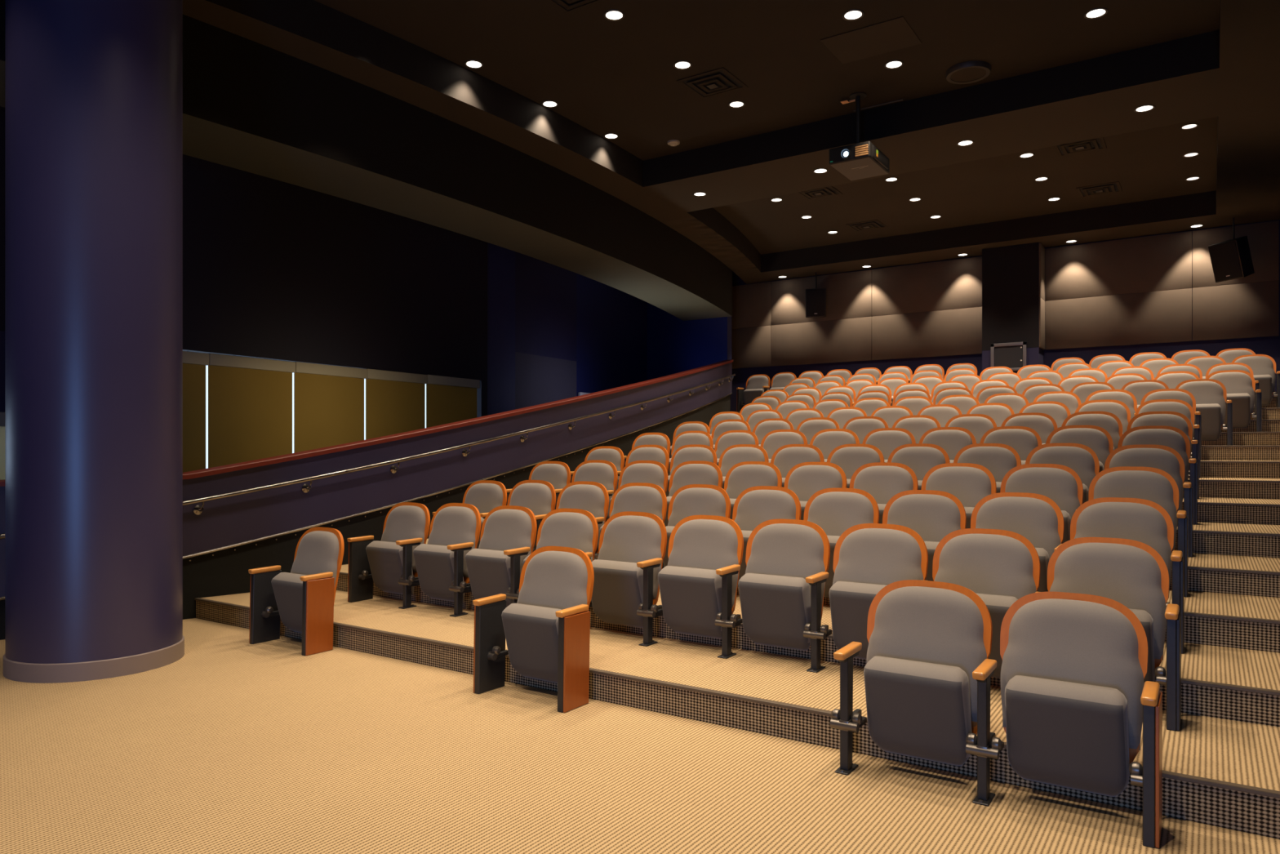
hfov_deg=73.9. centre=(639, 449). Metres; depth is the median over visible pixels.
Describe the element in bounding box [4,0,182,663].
column
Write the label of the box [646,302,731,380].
wall
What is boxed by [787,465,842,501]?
cushion
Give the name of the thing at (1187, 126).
recessed light
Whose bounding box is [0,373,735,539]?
handrail
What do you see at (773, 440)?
seat
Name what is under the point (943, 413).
seat
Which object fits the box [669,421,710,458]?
seat
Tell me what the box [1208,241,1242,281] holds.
grille
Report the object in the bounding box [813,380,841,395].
seat
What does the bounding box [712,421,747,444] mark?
cushion
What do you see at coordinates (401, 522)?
cushion
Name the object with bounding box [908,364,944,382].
seat
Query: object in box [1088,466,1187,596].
seat
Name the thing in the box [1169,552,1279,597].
floor
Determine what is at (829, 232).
recessed light
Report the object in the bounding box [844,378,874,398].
seat
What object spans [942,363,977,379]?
seat
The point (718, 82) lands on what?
ceiling vent
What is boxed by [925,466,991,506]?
cushion
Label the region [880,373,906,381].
cushion
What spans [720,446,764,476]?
cushion
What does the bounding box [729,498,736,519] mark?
seat cushion
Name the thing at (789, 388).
seat
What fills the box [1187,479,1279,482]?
trim
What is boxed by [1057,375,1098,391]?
seat
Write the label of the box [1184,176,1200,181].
recessed light
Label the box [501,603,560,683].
seat cushion
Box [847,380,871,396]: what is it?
cushion
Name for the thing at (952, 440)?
seat
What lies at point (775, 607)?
seat cushion
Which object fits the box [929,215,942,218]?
recessed light
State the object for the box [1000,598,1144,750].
cushion
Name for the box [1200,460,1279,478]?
floor
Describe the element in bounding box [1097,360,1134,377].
seat
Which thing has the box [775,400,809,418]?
seat
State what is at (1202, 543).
floor
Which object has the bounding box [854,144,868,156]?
vent
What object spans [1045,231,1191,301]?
acoustic panel
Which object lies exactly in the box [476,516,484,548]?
seat cushion
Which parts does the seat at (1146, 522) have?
panel, armrest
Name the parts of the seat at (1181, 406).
panel, armrest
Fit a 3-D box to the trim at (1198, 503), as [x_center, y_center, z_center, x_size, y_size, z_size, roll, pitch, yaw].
[2.443,0.479,9.378,8.296,0.020,0.034,0,0,34]
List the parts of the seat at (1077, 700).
foot plate, armrest, support post, panel, armrest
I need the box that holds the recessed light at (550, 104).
[541,100,558,107]
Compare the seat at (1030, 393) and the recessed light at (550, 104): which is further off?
the seat at (1030, 393)
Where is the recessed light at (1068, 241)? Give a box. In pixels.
[1065,240,1077,243]
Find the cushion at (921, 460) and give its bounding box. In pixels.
[891,446,945,479]
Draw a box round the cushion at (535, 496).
[509,482,551,515]
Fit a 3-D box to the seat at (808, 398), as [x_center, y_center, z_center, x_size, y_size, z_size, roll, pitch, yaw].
[2.514,-0.490,13.957,0.675,0.883,0.435,0,0,34]
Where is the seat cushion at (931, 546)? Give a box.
[924,541,939,581]
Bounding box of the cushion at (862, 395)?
[857,392,888,401]
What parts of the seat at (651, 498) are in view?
armrest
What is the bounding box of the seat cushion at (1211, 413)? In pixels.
[1193,403,1221,440]
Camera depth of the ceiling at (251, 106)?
9.51 m
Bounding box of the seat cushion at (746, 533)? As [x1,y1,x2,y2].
[737,529,752,586]
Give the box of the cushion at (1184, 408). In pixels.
[1138,401,1193,450]
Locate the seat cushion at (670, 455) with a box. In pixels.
[669,445,671,458]
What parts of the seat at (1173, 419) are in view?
panel, armrest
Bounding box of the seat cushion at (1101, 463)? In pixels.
[1098,461,1103,471]
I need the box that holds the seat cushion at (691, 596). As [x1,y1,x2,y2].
[657,565,721,638]
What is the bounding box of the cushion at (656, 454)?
[627,447,666,466]
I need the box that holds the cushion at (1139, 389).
[1124,382,1165,404]
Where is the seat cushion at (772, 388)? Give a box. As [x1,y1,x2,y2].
[768,386,784,390]
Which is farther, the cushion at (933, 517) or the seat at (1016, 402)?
the seat at (1016, 402)
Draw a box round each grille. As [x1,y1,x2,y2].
[806,288,825,316]
[950,67,986,81]
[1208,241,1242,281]
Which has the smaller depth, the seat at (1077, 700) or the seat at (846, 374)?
the seat at (1077, 700)
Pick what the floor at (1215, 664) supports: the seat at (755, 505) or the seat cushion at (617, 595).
the seat at (755, 505)
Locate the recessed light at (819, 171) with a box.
[813,168,828,173]
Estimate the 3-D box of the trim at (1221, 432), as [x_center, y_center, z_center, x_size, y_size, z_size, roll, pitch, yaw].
[4.438,-0.214,12.763,8.756,0.020,0.034,0,0,34]
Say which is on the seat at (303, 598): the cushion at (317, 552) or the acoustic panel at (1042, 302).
the cushion at (317, 552)
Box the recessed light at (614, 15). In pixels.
[603,9,625,21]
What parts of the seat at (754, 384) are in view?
panel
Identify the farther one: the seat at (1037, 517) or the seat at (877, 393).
the seat at (877, 393)
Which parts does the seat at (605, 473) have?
support post, armrest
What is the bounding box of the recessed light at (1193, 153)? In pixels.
[1182,151,1199,157]
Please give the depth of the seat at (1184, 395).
10.27 m
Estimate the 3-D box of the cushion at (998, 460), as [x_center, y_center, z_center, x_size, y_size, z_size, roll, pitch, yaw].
[3.117,0.258,7.671,0.564,0.578,0.177,0,0,34]
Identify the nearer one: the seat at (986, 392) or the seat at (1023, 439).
the seat at (1023, 439)
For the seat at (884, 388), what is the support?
on the floor at (1238, 439)
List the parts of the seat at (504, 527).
foot plate, armrest, support post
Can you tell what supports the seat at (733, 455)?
on the floor at (1213, 581)
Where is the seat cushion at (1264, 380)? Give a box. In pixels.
[1253,374,1271,405]
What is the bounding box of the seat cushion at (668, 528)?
[662,525,674,567]
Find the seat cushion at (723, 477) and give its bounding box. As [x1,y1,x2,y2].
[721,476,725,488]
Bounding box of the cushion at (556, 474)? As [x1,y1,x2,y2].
[530,463,567,488]
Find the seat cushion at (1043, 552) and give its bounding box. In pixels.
[1034,546,1048,591]
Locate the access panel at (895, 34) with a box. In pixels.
[820,16,921,63]
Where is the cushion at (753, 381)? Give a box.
[746,375,768,390]
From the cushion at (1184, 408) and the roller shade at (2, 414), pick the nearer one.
the roller shade at (2, 414)
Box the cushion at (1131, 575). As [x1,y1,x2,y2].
[1049,542,1166,659]
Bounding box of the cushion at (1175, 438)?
[1122,428,1189,484]
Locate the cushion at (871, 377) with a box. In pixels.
[848,374,874,383]
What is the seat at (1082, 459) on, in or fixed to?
on the floor at (1213, 581)
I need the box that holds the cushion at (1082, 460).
[1029,446,1095,491]
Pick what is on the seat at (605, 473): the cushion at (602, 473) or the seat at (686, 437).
the cushion at (602, 473)
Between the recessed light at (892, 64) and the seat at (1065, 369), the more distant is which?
the seat at (1065, 369)
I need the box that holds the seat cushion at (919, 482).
[917,480,922,489]
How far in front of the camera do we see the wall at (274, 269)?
12.41 m
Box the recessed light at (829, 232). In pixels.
[826,231,838,234]
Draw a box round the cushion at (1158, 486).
[1093,470,1177,551]
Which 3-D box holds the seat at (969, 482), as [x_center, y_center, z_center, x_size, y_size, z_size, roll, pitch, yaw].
[2.462,0.550,6.806,0.675,0.883,0.435,0,0,34]
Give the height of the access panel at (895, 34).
0.008 m
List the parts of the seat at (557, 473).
panel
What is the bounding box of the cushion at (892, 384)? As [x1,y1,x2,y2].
[880,378,906,395]
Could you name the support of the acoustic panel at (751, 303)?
attached to the wall at (1267, 345)
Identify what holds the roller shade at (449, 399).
attached to the wall at (274, 269)
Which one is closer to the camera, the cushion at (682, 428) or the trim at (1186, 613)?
the trim at (1186, 613)
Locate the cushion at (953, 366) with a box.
[948,364,975,371]
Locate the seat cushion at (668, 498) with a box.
[664,496,671,526]
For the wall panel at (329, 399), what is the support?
attached to the wall at (274, 269)
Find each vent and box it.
[546,0,606,14]
[675,67,747,99]
[796,186,842,199]
[845,219,887,231]
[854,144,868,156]
[1053,137,1106,156]
[1075,181,1122,197]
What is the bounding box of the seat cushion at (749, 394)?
[743,388,764,404]
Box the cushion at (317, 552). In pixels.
[290,530,338,587]
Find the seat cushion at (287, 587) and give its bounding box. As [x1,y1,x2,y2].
[271,572,307,632]
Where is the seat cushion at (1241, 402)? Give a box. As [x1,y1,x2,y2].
[1222,393,1250,428]
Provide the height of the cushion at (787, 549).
0.578 m
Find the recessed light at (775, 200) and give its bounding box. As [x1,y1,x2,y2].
[770,198,782,202]
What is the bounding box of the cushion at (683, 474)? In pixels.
[668,463,718,496]
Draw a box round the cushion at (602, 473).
[573,462,613,519]
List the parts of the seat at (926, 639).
foot plate, armrest, support post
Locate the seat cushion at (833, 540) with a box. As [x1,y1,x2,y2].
[823,535,839,597]
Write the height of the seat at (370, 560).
0.868 m
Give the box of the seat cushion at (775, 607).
[737,573,810,650]
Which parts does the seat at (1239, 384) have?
panel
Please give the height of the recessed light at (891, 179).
0.010 m
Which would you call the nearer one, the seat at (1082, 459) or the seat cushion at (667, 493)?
the seat at (1082, 459)
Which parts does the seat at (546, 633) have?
armrest, panel, armrest, panel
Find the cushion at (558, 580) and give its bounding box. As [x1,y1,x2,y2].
[516,551,587,609]
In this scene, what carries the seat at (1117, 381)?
on the floor at (1238, 439)
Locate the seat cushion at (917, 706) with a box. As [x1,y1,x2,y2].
[863,655,971,765]
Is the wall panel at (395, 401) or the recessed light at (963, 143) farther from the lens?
the wall panel at (395, 401)
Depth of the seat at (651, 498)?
7.38 m
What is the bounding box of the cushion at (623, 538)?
[597,515,661,599]
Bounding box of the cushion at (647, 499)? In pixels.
[609,485,662,519]
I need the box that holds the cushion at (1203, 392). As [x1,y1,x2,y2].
[1178,381,1226,424]
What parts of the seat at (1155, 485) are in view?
panel, armrest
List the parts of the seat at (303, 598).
armrest, panel, armrest, panel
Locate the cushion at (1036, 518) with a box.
[975,496,1060,559]
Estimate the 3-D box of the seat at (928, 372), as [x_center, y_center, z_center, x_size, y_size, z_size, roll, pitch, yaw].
[5.177,-1.035,15.653,0.675,0.883,0.435,0,0,34]
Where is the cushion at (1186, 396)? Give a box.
[1144,391,1195,431]
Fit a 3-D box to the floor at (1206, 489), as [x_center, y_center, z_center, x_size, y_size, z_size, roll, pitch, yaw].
[3.209,0.397,10.682,8.476,0.194,0.991,0,0,34]
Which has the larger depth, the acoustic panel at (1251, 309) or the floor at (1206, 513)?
the acoustic panel at (1251, 309)
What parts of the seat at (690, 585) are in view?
foot plate, armrest, support post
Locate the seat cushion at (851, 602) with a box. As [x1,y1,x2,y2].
[829,581,886,658]
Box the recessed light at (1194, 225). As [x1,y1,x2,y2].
[1189,224,1204,227]
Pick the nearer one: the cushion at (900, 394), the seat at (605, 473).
the seat at (605, 473)
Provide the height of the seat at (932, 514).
0.883 m
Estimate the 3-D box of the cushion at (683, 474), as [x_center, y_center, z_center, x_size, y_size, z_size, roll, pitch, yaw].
[0.518,0.424,8.229,0.564,0.578,0.177,0,0,34]
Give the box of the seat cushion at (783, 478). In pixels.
[782,477,785,487]
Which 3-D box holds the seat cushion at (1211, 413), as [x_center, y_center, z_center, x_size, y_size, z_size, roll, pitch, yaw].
[7.118,-0.350,10.818,0.458,0.463,0.216,0,0,34]
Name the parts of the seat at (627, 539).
armrest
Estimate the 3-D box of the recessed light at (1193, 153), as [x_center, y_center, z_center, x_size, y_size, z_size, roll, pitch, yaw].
[7.767,-4.156,11.985,0.208,0.010,0.208,0,0,34]
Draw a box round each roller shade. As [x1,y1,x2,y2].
[0,412,4,479]
[182,351,208,472]
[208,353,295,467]
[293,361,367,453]
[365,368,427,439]
[426,374,479,427]
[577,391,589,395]
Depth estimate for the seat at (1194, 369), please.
12.69 m
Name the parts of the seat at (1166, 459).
panel, armrest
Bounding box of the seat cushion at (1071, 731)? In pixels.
[1004,675,1129,796]
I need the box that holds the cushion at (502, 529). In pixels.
[478,508,532,577]
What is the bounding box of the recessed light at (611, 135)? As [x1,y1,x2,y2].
[603,133,618,139]
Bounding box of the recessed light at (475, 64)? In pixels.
[464,59,484,69]
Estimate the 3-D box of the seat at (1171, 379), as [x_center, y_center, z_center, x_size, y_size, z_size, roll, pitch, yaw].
[7.395,-0.662,11.830,0.675,0.883,0.435,0,0,34]
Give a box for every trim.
[0,359,733,486]
[0,392,732,600]
[188,398,724,560]
[194,597,1279,798]
[338,571,1279,695]
[1171,565,1279,575]
[1176,529,1279,536]
[1182,501,1279,506]
[1184,611,1279,624]
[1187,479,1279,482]
[1200,460,1279,462]
[1201,444,1279,447]
[1221,431,1279,433]
[1250,418,1279,421]
[1262,407,1279,408]
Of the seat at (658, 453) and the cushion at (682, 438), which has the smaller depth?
the seat at (658, 453)
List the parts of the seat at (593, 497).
support post, armrest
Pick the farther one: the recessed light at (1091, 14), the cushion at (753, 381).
the cushion at (753, 381)
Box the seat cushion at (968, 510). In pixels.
[964,506,974,528]
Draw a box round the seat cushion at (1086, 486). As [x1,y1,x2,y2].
[1082,483,1088,503]
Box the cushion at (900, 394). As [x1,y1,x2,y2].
[894,391,928,403]
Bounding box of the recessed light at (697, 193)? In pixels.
[693,191,706,196]
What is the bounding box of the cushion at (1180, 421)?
[1130,413,1191,463]
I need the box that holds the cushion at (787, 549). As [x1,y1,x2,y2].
[745,523,825,608]
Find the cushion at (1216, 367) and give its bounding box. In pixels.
[1208,364,1249,375]
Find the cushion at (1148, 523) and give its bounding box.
[1074,502,1172,598]
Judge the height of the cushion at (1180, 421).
0.568 m
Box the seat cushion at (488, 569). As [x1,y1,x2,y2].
[465,548,510,607]
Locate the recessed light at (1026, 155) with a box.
[1018,152,1035,158]
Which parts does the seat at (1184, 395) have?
panel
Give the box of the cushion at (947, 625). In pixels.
[866,586,986,721]
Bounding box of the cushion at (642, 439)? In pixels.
[634,434,666,449]
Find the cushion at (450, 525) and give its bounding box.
[426,506,476,577]
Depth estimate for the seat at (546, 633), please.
5.28 m
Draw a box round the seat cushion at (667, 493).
[665,475,671,497]
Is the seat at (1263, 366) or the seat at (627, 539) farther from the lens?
the seat at (1263, 366)
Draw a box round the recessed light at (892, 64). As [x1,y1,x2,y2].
[884,59,903,69]
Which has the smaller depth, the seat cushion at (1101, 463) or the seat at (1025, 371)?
the seat cushion at (1101, 463)
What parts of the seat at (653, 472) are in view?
armrest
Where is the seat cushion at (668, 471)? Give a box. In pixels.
[667,457,671,475]
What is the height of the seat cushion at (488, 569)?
0.471 m
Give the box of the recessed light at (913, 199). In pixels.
[908,197,921,201]
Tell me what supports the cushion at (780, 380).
on the seat at (780, 380)
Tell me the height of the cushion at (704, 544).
0.578 m
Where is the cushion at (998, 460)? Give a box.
[957,446,1017,481]
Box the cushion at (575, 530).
[536,511,593,561]
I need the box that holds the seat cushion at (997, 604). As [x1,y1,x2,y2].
[975,592,1017,677]
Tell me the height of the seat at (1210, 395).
0.868 m
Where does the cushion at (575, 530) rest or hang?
on the seat at (576, 528)
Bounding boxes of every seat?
[248,526,344,655]
[346,502,430,602]
[395,502,480,608]
[432,480,506,548]
[447,505,537,617]
[472,546,594,712]
[480,480,555,547]
[503,508,598,604]
[506,461,570,505]
[532,480,608,553]
[555,459,617,519]
[570,445,624,490]
[585,511,666,627]
[593,482,666,559]
[605,460,667,521]
[617,444,669,483]
[623,432,670,467]
[636,515,743,646]
[662,484,730,568]
[664,460,722,526]
[665,444,716,497]
[667,431,713,475]
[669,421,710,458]
[709,411,743,435]
[711,419,751,449]
[714,430,759,466]
[714,518,830,658]
[718,444,768,488]
[724,461,782,519]
[732,485,800,586]
[736,373,770,412]
[739,402,772,421]
[746,408,782,431]
[751,395,781,409]
[752,417,793,446]
[760,389,788,402]
[760,429,807,462]
[762,372,796,391]
[770,444,824,487]
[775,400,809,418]
[782,382,808,395]
[783,462,847,519]
[784,393,816,408]
[785,408,823,430]
[789,377,815,386]
[791,386,822,402]
[796,417,839,444]
[798,370,823,384]
[803,487,879,597]
[803,523,928,672]
[809,428,859,462]
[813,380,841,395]
[813,399,848,417]
[817,374,845,386]
[818,391,852,407]
[824,386,856,402]
[826,368,852,384]
[826,406,866,428]
[826,444,884,488]
[830,579,992,774]
[842,416,888,444]
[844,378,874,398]
[845,367,881,384]
[846,373,876,384]
[849,462,918,523]
[852,384,891,405]
[852,397,889,416]
[853,390,890,405]
[862,427,915,462]
[871,405,913,427]
[875,365,912,384]
[877,371,908,384]
[878,377,908,405]
[882,489,966,581]
[887,443,950,489]
[890,382,928,403]
[892,388,931,405]
[892,414,940,443]
[893,395,933,415]
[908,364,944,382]
[910,369,942,382]
[912,375,944,395]
[916,404,962,426]
[919,426,976,462]
[921,462,996,528]
[921,528,1040,677]
[930,381,968,403]
[933,386,973,404]
[937,394,979,414]
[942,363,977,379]
[943,368,977,381]
[944,413,996,443]
[949,373,982,391]
[953,443,1021,493]
[965,591,1162,848]
[966,402,1014,426]
[970,378,1008,398]
[970,492,1064,591]
[976,385,1017,404]
[979,366,1013,380]
[979,426,1042,464]
[983,392,1028,413]
[986,372,1022,387]
[1000,463,1083,543]
[1001,412,1057,444]
[1013,377,1052,394]
[1017,364,1051,378]
[1018,400,1071,427]
[1022,383,1064,403]
[1025,443,1099,503]
[1026,370,1063,384]
[1032,391,1081,414]
[1035,537,1181,730]
[1045,425,1113,471]
[1050,357,1085,370]
[1053,497,1184,653]
[1056,362,1091,377]
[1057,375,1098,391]
[1061,411,1122,449]
[1067,368,1107,382]
[1070,382,1115,403]
[1075,399,1130,434]
[1084,389,1137,419]
[1088,354,1125,368]
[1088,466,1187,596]
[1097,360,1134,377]
[1104,373,1146,389]
[1104,444,1192,556]
[1111,365,1154,379]
[1117,425,1197,524]
[1120,379,1168,408]
[1126,411,1199,498]
[1128,351,1166,366]
[1133,388,1201,460]
[1134,399,1200,477]
[1139,358,1178,377]
[1154,371,1199,388]
[1156,364,1202,378]
[1171,349,1209,364]
[1175,378,1232,445]
[1184,355,1226,378]
[1205,362,1259,419]
[1206,369,1262,431]
[1215,348,1255,363]
[1231,354,1279,407]
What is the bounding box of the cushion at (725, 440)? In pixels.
[715,432,755,458]
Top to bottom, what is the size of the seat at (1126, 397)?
0.883 m
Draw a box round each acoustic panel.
[731,281,771,328]
[731,325,771,368]
[771,269,871,325]
[771,316,871,366]
[871,256,982,316]
[871,306,982,359]
[1039,243,1044,300]
[1039,297,1044,349]
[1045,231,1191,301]
[1045,288,1191,350]
[1192,220,1279,288]
[1192,280,1279,341]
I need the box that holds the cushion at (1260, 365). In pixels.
[1234,355,1275,391]
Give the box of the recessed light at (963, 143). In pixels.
[956,139,974,146]
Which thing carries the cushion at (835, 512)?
on the seat at (835, 510)
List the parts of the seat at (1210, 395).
panel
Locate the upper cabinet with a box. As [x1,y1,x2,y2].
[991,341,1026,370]
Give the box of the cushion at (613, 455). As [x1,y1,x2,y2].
[586,448,621,490]
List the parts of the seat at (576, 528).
armrest, support post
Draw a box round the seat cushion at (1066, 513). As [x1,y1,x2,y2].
[1061,510,1071,543]
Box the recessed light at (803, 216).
[800,215,812,218]
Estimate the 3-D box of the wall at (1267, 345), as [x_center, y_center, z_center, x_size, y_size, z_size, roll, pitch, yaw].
[5.821,-1.480,17.241,11.850,6.000,0.200,0,0,34]
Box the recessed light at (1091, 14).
[1083,7,1108,19]
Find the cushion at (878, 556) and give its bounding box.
[832,528,923,585]
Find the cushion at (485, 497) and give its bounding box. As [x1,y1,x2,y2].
[464,483,502,513]
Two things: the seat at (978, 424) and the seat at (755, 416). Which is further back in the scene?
the seat at (755, 416)
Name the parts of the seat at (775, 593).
foot plate, armrest, support post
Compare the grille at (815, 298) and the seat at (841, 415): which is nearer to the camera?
the seat at (841, 415)
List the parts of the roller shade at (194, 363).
head rail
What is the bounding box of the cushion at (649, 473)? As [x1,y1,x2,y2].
[619,462,664,491]
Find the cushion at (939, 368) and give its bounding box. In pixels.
[916,365,942,378]
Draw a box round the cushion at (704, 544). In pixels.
[667,519,738,608]
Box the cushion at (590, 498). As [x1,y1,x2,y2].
[558,484,604,550]
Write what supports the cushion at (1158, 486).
on the seat at (1155, 485)
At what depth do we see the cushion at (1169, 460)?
6.95 m
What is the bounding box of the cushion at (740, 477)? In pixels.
[725,464,777,498]
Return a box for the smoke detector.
[667,139,679,146]
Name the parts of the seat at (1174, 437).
panel, armrest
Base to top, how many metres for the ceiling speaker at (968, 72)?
0.055 m
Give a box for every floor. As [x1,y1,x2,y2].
[0,617,1279,853]
[336,564,1279,727]
[426,538,1279,652]
[663,521,1279,557]
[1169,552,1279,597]
[1182,497,1279,524]
[1187,477,1279,499]
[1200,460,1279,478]
[1201,433,1279,445]
[1201,447,1279,460]
[1221,420,1279,431]
[1250,408,1279,419]
[1262,398,1276,408]
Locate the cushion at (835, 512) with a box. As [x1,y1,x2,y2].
[807,491,873,535]
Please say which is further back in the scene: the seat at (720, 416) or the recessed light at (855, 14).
the seat at (720, 416)
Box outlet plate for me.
[840,99,855,104]
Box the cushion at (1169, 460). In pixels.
[1109,448,1183,518]
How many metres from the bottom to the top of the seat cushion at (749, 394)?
0.463 m
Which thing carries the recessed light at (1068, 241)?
in the ceiling at (1231, 73)
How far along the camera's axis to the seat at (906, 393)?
13.03 m
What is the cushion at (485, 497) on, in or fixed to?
on the seat at (485, 495)
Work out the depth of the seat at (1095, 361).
14.95 m
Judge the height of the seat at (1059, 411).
0.883 m
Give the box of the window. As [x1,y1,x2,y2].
[205,365,426,468]
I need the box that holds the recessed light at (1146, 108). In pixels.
[1133,104,1155,112]
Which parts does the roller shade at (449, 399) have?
head rail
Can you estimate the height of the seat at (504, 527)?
0.883 m
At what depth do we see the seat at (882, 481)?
7.18 m
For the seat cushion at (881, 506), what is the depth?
6.98 m
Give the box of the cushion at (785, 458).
[773,446,820,477]
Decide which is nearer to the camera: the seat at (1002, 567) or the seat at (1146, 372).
the seat at (1002, 567)
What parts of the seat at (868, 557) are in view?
foot plate, armrest, support post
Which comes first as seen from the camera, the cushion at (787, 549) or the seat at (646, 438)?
the cushion at (787, 549)
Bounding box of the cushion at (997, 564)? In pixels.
[934,533,1036,599]
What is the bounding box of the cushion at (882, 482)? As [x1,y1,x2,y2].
[853,465,913,503]
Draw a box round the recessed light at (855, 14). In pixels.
[842,8,864,21]
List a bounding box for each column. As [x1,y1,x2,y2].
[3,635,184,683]
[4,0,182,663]
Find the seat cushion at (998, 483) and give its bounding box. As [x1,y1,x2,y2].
[995,481,1001,493]
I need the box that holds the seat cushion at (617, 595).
[591,559,643,627]
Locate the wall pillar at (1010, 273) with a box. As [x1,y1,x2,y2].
[982,242,1044,373]
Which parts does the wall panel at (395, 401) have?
head rail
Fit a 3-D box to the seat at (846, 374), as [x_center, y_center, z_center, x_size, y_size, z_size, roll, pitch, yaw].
[4.007,-1.235,17.574,0.675,0.883,0.435,0,0,34]
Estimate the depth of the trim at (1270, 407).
12.04 m
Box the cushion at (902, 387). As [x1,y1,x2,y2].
[895,384,926,394]
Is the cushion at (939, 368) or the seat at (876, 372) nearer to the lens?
the cushion at (939, 368)
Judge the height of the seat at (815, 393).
0.883 m
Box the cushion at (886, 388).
[860,386,888,394]
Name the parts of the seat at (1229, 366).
panel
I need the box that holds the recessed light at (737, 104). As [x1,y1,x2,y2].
[728,100,745,108]
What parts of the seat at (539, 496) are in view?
armrest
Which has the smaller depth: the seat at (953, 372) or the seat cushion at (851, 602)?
the seat cushion at (851, 602)
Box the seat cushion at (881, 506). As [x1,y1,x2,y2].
[877,503,886,523]
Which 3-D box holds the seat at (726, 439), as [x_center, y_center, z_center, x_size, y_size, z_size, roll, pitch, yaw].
[1.042,0.204,10.136,0.675,0.883,0.435,0,0,34]
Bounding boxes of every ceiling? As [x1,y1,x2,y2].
[0,0,732,320]
[182,0,1279,284]
[253,0,1219,254]
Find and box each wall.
[0,106,646,417]
[0,362,732,639]
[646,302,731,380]
[732,219,1279,411]
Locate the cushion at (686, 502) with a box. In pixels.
[667,487,725,526]
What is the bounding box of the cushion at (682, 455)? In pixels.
[670,447,713,475]
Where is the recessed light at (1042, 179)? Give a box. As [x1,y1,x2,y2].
[1034,177,1048,181]
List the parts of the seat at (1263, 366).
panel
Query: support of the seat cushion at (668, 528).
on the seat at (691, 500)
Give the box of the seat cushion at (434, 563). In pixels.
[413,543,464,601]
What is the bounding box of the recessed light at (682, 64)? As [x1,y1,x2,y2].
[673,60,692,70]
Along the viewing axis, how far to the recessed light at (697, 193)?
12.56 m
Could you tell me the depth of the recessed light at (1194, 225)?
14.34 m
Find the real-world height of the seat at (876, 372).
0.883 m
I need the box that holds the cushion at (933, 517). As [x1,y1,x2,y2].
[886,493,960,542]
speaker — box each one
[805,271,826,318]
[945,60,991,84]
[1208,217,1254,282]
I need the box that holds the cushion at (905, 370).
[885,367,910,379]
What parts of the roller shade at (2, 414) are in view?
head rail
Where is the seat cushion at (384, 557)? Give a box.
[365,540,413,595]
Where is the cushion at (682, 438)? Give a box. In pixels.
[671,432,710,457]
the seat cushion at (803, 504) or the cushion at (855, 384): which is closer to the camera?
the seat cushion at (803, 504)
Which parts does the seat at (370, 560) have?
armrest, panel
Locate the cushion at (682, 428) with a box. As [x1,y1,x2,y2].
[675,423,706,437]
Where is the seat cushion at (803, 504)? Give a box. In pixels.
[800,501,807,519]
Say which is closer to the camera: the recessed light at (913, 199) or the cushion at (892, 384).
the recessed light at (913, 199)
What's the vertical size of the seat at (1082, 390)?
0.883 m
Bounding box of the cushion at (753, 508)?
[734,489,795,530]
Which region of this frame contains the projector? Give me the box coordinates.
[829,92,902,180]
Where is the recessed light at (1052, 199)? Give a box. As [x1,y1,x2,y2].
[1047,197,1061,201]
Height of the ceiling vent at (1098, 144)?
0.036 m
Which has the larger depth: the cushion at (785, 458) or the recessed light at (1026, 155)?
the recessed light at (1026, 155)
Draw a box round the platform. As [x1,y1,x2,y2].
[195,590,1279,839]
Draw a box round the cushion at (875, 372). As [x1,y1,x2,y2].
[856,368,879,384]
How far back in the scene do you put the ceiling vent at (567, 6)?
7.91 m
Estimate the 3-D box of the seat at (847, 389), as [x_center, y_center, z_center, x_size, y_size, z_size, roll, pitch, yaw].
[3.318,-0.662,14.566,0.675,0.883,0.435,0,0,34]
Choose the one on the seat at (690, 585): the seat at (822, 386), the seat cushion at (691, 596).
the seat cushion at (691, 596)
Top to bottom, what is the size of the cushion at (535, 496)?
0.578 m
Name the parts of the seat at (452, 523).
foot plate, armrest, support post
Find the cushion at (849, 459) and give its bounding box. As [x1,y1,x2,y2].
[830,446,879,479]
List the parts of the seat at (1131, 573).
panel, armrest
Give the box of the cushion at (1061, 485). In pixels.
[1004,466,1079,521]
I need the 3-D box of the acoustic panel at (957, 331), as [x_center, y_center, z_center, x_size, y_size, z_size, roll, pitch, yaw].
[5.801,-2.325,17.104,2.304,0.908,0.048,0,0,34]
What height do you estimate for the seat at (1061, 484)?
0.883 m
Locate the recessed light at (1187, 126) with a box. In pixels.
[1179,123,1199,129]
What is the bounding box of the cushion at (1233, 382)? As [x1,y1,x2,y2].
[1208,372,1254,413]
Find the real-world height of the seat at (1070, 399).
0.883 m
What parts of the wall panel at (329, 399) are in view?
head rail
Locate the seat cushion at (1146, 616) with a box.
[1128,608,1155,681]
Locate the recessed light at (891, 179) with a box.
[884,177,898,182]
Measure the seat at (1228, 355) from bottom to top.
0.868 m
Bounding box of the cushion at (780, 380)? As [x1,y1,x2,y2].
[771,373,795,387]
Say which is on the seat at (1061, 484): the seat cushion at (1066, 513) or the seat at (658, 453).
the seat cushion at (1066, 513)
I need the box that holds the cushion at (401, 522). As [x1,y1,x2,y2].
[380,505,425,572]
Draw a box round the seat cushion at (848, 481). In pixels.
[846,479,850,488]
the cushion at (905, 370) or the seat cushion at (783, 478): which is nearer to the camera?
the seat cushion at (783, 478)
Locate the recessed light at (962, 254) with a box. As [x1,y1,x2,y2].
[956,253,968,256]
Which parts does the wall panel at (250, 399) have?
head rail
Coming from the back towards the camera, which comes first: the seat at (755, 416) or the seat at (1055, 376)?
the seat at (1055, 376)

